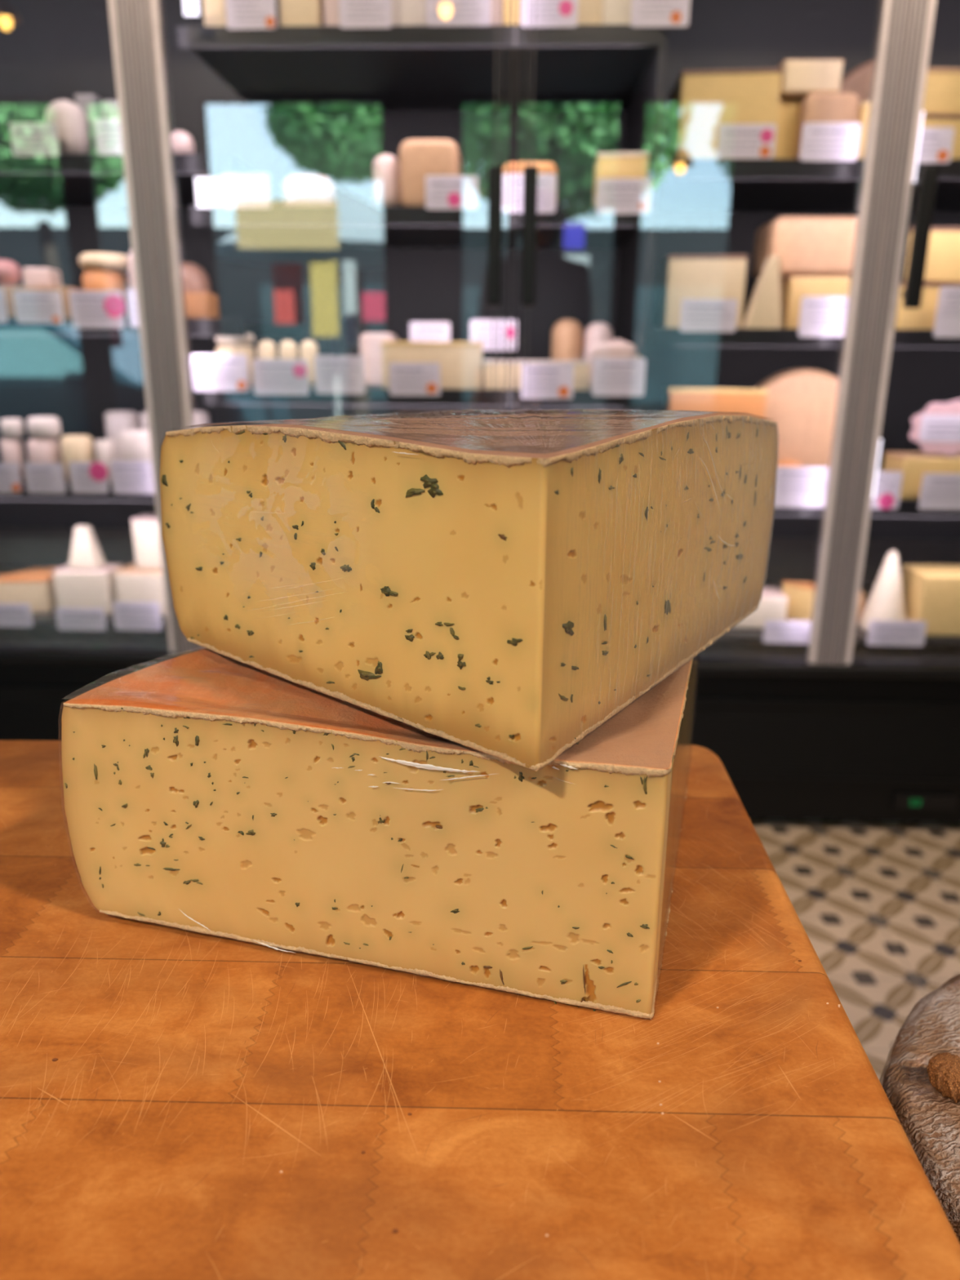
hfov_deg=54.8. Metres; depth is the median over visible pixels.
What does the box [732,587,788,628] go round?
cheese block
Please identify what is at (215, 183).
cheese block
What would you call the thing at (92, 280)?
cheese round
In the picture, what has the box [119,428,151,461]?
cheese
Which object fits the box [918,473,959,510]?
price card
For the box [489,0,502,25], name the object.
cheese block
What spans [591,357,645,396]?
price card
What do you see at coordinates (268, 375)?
print
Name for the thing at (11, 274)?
ham
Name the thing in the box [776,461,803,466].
cheese round
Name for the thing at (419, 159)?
cheese
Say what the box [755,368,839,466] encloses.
cheese
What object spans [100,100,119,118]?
cheese round
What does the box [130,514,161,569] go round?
cheese wedge
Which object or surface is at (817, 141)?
print
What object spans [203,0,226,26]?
cheese block
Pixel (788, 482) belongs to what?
print
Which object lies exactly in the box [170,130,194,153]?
cheese round
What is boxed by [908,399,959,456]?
cheese
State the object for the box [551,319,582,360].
cheese
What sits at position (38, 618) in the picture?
cheese
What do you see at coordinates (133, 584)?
cheese block
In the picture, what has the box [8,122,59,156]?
price card
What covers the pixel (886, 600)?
cheese
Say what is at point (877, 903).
floor
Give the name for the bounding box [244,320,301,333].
shelf
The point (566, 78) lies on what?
shelf
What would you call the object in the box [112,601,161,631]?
price card
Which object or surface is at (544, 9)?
print
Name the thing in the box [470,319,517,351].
price card
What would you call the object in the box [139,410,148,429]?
cheese
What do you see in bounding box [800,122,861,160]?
price card
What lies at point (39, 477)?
print
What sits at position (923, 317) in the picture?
cheese wedge
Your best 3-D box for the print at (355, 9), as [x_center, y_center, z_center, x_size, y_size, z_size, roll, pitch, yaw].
[-0.231,-1.275,1.862,0.081,0.045,0.001,1,17,2]
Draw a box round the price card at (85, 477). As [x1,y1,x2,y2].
[68,462,108,493]
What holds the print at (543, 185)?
attached to the price card at (546, 197)
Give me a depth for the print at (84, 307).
2.05 m
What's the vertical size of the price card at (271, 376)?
0.078 m
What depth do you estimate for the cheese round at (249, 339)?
2.12 m
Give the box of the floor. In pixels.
[750,818,959,1079]
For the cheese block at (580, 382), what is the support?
on the fridge
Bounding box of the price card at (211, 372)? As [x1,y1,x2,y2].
[191,354,249,391]
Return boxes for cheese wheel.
[182,292,219,318]
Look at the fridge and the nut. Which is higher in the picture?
the fridge
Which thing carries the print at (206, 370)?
attached to the price card at (211, 372)
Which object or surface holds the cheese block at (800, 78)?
on the cheese wedge at (816, 107)
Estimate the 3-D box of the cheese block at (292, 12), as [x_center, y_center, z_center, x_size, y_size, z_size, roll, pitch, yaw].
[-0.367,-1.323,1.941,0.084,0.116,0.122,1,17,2]
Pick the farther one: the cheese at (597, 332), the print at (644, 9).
the cheese at (597, 332)
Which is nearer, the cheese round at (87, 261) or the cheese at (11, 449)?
the cheese round at (87, 261)
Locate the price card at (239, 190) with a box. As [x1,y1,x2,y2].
[222,173,271,208]
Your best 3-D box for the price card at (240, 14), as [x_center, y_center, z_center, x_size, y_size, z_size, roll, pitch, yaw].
[-0.463,-1.276,1.870,0.101,0.073,0.002,1,17,2]
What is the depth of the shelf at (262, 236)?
2.31 m
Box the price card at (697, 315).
[680,298,737,332]
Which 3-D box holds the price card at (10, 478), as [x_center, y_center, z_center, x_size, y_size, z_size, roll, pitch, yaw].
[-1.137,-0.378,2.166,0.125,0.070,0.002,1,17,2]
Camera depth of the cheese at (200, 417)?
2.35 m
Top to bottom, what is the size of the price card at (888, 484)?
0.085 m
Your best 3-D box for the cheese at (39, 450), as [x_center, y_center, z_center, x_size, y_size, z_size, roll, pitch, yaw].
[-1.041,-0.431,2.219,0.072,0.101,0.072,1,17,2]
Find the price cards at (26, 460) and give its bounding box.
[0,457,112,484]
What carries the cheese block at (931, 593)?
on the fridge
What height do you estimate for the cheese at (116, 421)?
0.156 m
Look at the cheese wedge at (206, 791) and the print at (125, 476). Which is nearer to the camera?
the cheese wedge at (206, 791)
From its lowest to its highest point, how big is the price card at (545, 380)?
0.076 m
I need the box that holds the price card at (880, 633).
[866,620,927,646]
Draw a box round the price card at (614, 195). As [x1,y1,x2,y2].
[596,177,652,213]
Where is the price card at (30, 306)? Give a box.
[13,290,64,324]
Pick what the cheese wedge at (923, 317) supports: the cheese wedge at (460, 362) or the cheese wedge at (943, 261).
the cheese wedge at (943, 261)
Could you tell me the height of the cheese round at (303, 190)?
0.079 m
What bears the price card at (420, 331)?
attached to the fridge
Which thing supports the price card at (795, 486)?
attached to the fridge
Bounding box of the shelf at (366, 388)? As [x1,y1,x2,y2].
[253,384,591,390]
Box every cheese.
[0,418,24,438]
[0,438,26,482]
[0,566,167,626]
[26,416,61,438]
[26,438,62,463]
[44,99,89,153]
[59,435,94,483]
[68,524,106,568]
[94,440,115,483]
[104,410,139,460]
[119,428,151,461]
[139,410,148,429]
[192,410,209,427]
[257,340,276,359]
[279,340,297,359]
[299,340,318,387]
[360,333,398,386]
[373,154,400,206]
[399,139,461,206]
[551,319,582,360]
[583,322,613,360]
[608,338,626,342]
[752,216,857,279]
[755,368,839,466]
[838,60,875,103]
[857,550,906,631]
[879,973,959,1242]
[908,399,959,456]
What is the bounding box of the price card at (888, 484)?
[871,471,902,509]
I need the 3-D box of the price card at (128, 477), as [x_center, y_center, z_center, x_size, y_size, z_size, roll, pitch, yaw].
[-0.807,-0.378,2.154,0.100,0.076,0.002,1,17,2]
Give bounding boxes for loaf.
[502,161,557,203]
[585,342,637,390]
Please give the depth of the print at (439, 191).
1.95 m
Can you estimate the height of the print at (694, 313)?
0.035 m
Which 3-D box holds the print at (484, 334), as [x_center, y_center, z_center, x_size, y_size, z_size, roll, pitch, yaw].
[0.032,-0.724,2.200,0.088,0.045,0.001,1,17,2]
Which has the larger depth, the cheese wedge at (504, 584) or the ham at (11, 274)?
the ham at (11, 274)
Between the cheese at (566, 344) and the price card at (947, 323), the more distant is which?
the cheese at (566, 344)
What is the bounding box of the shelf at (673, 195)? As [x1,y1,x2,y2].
[656,161,959,211]
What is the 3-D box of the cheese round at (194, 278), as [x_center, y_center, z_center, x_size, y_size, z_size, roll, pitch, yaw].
[-0.678,-0.808,2.153,0.105,0.127,0.105,1,17,2]
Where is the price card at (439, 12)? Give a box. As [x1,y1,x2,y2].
[426,0,490,26]
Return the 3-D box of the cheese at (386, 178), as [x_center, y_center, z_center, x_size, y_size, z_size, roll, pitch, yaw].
[-0.205,-1.000,2.030,0.060,0.117,0.060,1,17,2]
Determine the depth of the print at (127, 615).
2.25 m
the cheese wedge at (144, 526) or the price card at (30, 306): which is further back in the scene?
the cheese wedge at (144, 526)
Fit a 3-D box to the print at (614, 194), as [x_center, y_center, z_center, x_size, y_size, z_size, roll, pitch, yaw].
[0.303,-0.936,1.945,0.082,0.035,0.001,1,17,2]
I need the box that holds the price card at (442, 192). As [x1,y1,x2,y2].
[425,175,478,209]
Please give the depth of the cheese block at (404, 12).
1.88 m
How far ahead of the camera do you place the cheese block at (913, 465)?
2.12 m
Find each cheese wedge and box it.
[0,567,60,612]
[61,648,699,1020]
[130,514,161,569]
[159,408,777,771]
[380,341,483,389]
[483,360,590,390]
[592,151,649,206]
[656,254,747,328]
[663,387,768,417]
[666,68,782,159]
[741,255,783,328]
[782,581,815,621]
[793,93,859,159]
[894,282,959,328]
[904,226,959,283]
[920,114,959,159]
[922,67,959,114]
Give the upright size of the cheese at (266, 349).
0.105 m
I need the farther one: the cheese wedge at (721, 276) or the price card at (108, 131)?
the cheese wedge at (721, 276)
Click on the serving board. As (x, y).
(8, 291)
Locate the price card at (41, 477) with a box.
[24,462,66,493]
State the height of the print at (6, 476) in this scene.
0.045 m
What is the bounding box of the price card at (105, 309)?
[69,290,125,328]
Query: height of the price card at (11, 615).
0.059 m
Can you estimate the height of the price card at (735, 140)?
0.064 m
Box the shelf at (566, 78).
[191,47,654,110]
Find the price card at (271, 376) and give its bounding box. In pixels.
[252,359,309,395]
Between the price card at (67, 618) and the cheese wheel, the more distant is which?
the price card at (67, 618)
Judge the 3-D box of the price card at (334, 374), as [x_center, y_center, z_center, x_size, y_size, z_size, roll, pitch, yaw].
[-0.314,-0.593,2.071,0.111,0.083,0.002,1,17,2]
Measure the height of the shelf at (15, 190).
0.014 m
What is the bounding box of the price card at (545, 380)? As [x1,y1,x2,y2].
[521,363,573,399]
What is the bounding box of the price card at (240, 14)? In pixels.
[225,0,276,29]
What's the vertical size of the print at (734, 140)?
0.035 m
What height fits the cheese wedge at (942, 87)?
0.085 m
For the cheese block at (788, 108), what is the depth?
1.99 m
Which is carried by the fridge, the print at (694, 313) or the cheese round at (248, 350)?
the cheese round at (248, 350)
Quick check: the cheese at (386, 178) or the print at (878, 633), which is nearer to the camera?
the cheese at (386, 178)
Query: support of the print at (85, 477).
attached to the price card at (85, 477)
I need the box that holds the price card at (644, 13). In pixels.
[631,0,690,26]
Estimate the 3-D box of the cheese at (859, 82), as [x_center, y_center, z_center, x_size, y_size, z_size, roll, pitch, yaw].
[0.935,-1.212,2.182,0.268,0.268,0.090,1,17,2]
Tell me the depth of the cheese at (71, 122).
1.99 m
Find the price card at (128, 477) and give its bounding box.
[110,460,155,493]
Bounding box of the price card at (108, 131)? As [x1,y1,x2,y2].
[93,118,122,155]
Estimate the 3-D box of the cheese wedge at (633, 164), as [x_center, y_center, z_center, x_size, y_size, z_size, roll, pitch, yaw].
[0.307,-0.999,2.044,0.108,0.115,0.141,1,17,2]
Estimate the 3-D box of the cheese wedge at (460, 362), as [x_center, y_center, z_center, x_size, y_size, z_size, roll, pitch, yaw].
[-0.107,-0.636,2.147,0.230,0.104,0.121,1,17,2]
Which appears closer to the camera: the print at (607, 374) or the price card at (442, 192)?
the price card at (442, 192)
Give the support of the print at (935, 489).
attached to the price card at (939, 491)
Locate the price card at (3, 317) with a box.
[0,288,7,323]
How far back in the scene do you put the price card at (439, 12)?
1.86 m
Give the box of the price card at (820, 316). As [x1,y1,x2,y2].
[798,296,848,337]
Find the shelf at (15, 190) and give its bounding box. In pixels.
[0,155,284,206]
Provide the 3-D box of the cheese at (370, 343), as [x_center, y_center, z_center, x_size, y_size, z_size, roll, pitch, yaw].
[-0.249,-0.694,2.296,0.086,0.127,0.086,1,17,2]
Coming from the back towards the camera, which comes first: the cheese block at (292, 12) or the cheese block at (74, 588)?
the cheese block at (74, 588)
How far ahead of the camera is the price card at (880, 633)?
2.20 m
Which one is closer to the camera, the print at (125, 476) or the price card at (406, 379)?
the price card at (406, 379)
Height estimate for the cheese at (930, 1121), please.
0.073 m
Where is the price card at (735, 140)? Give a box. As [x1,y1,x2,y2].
[716,124,776,158]
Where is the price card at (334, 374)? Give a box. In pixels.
[314,355,364,394]
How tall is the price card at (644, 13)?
0.068 m
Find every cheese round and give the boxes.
[78,253,128,271]
[81,270,128,317]
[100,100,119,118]
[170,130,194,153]
[180,262,210,293]
[215,332,254,344]
[215,345,255,387]
[283,174,334,206]
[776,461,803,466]
[855,589,866,625]
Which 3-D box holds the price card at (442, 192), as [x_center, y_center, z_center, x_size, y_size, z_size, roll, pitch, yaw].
[-0.060,-0.945,1.956,0.111,0.066,0.002,1,17,2]
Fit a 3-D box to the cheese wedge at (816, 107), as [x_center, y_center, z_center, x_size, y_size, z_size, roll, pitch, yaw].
[0.738,-1.088,1.991,0.117,0.138,0.100,1,17,2]
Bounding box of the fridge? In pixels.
[0,0,959,822]
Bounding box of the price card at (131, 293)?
[126,288,138,327]
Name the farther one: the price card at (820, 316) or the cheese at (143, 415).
the cheese at (143, 415)
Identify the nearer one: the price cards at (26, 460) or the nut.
the nut
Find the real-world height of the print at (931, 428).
0.029 m
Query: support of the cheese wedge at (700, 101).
on the fridge
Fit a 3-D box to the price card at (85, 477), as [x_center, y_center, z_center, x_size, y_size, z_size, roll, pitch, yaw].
[-0.910,-0.378,2.158,0.090,0.073,0.002,1,17,2]
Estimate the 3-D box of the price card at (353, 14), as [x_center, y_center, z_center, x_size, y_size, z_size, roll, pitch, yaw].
[-0.231,-1.274,1.863,0.105,0.074,0.002,1,17,2]
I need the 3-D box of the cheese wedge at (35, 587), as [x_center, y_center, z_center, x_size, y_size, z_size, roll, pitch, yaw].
[-1.154,-0.129,2.377,0.153,0.086,0.153,1,17,2]
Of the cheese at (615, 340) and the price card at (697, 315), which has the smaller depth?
the price card at (697, 315)
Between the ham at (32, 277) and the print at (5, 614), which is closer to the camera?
the ham at (32, 277)
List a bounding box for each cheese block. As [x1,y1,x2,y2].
[52,563,122,614]
[113,562,166,615]
[195,177,223,205]
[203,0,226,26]
[279,0,324,26]
[323,0,339,26]
[391,0,428,25]
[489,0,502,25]
[501,0,521,25]
[577,0,602,24]
[601,0,631,24]
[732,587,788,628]
[773,99,802,159]
[777,59,844,100]
[782,275,850,328]
[857,102,871,159]
[882,451,959,499]
[901,564,959,635]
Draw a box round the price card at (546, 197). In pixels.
[502,173,556,213]
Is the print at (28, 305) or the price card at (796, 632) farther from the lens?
the price card at (796, 632)
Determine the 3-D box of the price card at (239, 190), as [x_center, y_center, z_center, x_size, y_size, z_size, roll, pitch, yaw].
[-0.497,-0.955,1.969,0.101,0.067,0.002,1,17,2]
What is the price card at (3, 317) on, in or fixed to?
attached to the fridge
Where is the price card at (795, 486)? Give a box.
[773,466,828,507]
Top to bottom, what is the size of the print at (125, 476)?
0.045 m
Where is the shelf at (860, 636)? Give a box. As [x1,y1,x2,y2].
[715,581,959,644]
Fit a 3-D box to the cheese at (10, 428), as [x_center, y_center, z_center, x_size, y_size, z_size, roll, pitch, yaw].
[-1.105,-0.500,2.188,0.049,0.043,0.049,1,17,2]
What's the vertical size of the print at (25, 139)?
0.035 m
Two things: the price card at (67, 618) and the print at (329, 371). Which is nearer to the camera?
the print at (329, 371)
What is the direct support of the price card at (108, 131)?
attached to the fridge
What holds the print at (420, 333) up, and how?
attached to the price card at (420, 331)
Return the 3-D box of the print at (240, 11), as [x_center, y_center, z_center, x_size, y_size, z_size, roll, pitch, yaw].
[-0.465,-1.277,1.870,0.072,0.045,0.001,1,17,2]
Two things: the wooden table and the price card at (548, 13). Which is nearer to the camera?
the wooden table
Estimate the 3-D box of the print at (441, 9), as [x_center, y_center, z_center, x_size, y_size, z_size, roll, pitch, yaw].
[-0.046,-1.271,1.856,0.099,0.045,0.001,1,17,2]
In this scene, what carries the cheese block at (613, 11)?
on the fridge
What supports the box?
on the fridge
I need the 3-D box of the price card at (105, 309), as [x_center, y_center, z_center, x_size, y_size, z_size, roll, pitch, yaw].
[-0.845,-0.731,2.049,0.122,0.079,0.002,1,17,2]
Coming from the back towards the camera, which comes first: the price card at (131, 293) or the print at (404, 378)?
the print at (404, 378)
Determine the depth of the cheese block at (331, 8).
1.89 m
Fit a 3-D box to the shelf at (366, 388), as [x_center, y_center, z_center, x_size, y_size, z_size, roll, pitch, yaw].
[-0.122,-0.639,2.361,0.985,0.014,0.581,1,17,2]
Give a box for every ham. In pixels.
[0,259,22,286]
[22,267,62,286]
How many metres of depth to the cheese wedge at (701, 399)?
2.12 m
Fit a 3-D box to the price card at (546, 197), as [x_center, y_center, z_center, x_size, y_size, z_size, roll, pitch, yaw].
[0.103,-0.941,1.951,0.114,0.076,0.002,1,17,2]
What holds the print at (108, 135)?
attached to the price card at (108, 131)
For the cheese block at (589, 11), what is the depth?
1.87 m
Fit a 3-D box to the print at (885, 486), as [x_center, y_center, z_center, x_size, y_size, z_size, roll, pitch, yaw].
[0.902,-0.347,2.100,0.087,0.045,0.001,1,17,2]
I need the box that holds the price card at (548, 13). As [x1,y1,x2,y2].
[521,0,577,26]
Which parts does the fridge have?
price rail, glass pane, price rail, price rail, door frame, door frame, price rail, price rail, price rail, handle, handle, glass pane, price rail, price rail, door frame, price rail, door frame, glass pane, handle, control panel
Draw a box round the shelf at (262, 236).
[217,226,639,247]
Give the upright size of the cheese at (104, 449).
0.099 m
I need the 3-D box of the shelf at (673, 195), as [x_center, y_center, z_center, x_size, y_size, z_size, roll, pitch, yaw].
[1.171,-1.063,2.186,1.573,0.014,0.581,1,17,2]
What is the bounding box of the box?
[74,93,102,153]
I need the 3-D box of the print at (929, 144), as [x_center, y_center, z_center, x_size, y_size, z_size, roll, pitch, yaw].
[0.914,-1.016,1.898,0.073,0.035,0.001,1,17,2]
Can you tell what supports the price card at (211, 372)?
attached to the fridge
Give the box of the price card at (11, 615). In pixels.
[0,603,32,626]
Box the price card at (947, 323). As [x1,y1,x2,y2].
[933,286,959,337]
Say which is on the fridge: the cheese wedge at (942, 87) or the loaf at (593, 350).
the loaf at (593, 350)
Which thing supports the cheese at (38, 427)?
on the cheese at (39, 450)
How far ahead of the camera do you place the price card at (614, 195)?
1.95 m
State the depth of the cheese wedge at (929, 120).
1.94 m
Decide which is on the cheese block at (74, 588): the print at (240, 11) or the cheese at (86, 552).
the cheese at (86, 552)
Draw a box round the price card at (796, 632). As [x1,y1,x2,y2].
[762,620,811,644]
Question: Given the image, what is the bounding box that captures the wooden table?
[0,740,959,1279]
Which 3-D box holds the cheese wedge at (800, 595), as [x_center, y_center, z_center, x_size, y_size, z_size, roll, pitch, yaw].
[0.802,-0.089,2.295,0.050,0.107,0.100,-12,21,-35]
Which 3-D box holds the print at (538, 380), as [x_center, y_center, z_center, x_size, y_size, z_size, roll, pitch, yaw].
[0.146,-0.577,2.059,0.088,0.045,0.001,1,17,2]
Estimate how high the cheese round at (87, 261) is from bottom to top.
0.032 m
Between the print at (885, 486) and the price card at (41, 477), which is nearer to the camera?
the print at (885, 486)
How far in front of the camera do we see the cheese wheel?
2.06 m
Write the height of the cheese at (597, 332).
0.154 m
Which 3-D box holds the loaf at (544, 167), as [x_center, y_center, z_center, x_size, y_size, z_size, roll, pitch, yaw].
[0.108,-0.992,2.043,0.119,0.099,0.100,1,17,2]
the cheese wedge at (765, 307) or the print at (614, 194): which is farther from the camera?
the cheese wedge at (765, 307)
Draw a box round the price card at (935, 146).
[915,127,954,163]
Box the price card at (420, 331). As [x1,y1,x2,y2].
[409,321,450,342]
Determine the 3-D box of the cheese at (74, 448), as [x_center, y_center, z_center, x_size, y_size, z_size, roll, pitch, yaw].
[-0.961,-0.433,2.215,0.072,0.109,0.072,1,17,2]
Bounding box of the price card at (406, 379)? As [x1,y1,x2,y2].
[388,362,439,395]
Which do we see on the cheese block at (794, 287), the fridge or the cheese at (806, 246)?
the cheese at (806, 246)
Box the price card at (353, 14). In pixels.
[338,0,391,28]
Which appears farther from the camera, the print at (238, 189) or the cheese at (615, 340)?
the cheese at (615, 340)
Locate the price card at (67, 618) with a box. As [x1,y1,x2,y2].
[55,607,106,631]
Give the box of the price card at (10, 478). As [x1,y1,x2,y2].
[0,462,22,493]
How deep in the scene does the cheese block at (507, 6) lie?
1.88 m
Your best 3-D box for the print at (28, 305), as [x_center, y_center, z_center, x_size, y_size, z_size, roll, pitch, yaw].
[-0.980,-0.741,2.051,0.083,0.035,0.001,1,17,2]
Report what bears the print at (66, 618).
attached to the price card at (67, 618)
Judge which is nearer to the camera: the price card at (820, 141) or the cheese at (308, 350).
the price card at (820, 141)
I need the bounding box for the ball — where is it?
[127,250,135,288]
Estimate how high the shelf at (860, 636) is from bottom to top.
0.014 m
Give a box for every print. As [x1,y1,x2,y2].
[0,469,14,488]
[0,608,28,619]
[16,129,51,148]
[19,297,56,314]
[30,468,53,488]
[61,613,100,623]
[74,297,107,318]
[75,467,98,487]
[99,125,120,144]
[115,466,149,486]
[119,607,157,625]
[195,360,239,381]
[229,180,259,199]
[231,2,267,20]
[258,364,304,386]
[319,361,359,382]
[346,0,385,18]
[394,368,435,389]
[413,327,444,339]
[430,182,472,200]
[432,0,481,18]
[475,325,511,345]
[507,180,548,204]
[525,369,564,391]
[528,0,573,18]
[597,364,635,385]
[604,185,641,204]
[638,3,680,15]
[685,305,733,322]
[724,130,762,150]
[768,626,809,636]
[778,472,826,493]
[805,129,853,154]
[807,302,847,324]
[871,626,919,640]
[874,477,897,497]
[917,134,944,153]
[924,479,959,499]
[925,422,959,435]
[941,293,959,315]
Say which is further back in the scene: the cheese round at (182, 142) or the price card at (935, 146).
the cheese round at (182, 142)
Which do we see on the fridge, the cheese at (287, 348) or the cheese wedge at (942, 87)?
the cheese at (287, 348)
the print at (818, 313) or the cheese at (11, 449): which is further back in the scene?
the cheese at (11, 449)
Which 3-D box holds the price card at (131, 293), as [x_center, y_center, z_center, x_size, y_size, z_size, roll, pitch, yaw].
[-0.727,-0.732,2.045,0.102,0.079,0.002,1,17,2]
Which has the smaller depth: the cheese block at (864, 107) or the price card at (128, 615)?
the cheese block at (864, 107)
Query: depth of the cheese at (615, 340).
2.21 m
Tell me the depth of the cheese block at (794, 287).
2.07 m
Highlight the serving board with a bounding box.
[0,286,83,317]
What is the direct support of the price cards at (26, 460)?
attached to the fridge
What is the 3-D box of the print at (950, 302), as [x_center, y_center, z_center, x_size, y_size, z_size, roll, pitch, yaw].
[1.044,-0.719,1.983,0.104,0.045,0.001,1,17,2]
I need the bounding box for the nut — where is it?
[926,1052,959,1102]
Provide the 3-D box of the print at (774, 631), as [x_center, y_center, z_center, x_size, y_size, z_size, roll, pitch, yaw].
[0.740,-0.021,2.205,0.103,0.026,0.001,1,17,2]
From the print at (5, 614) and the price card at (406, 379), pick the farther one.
the print at (5, 614)

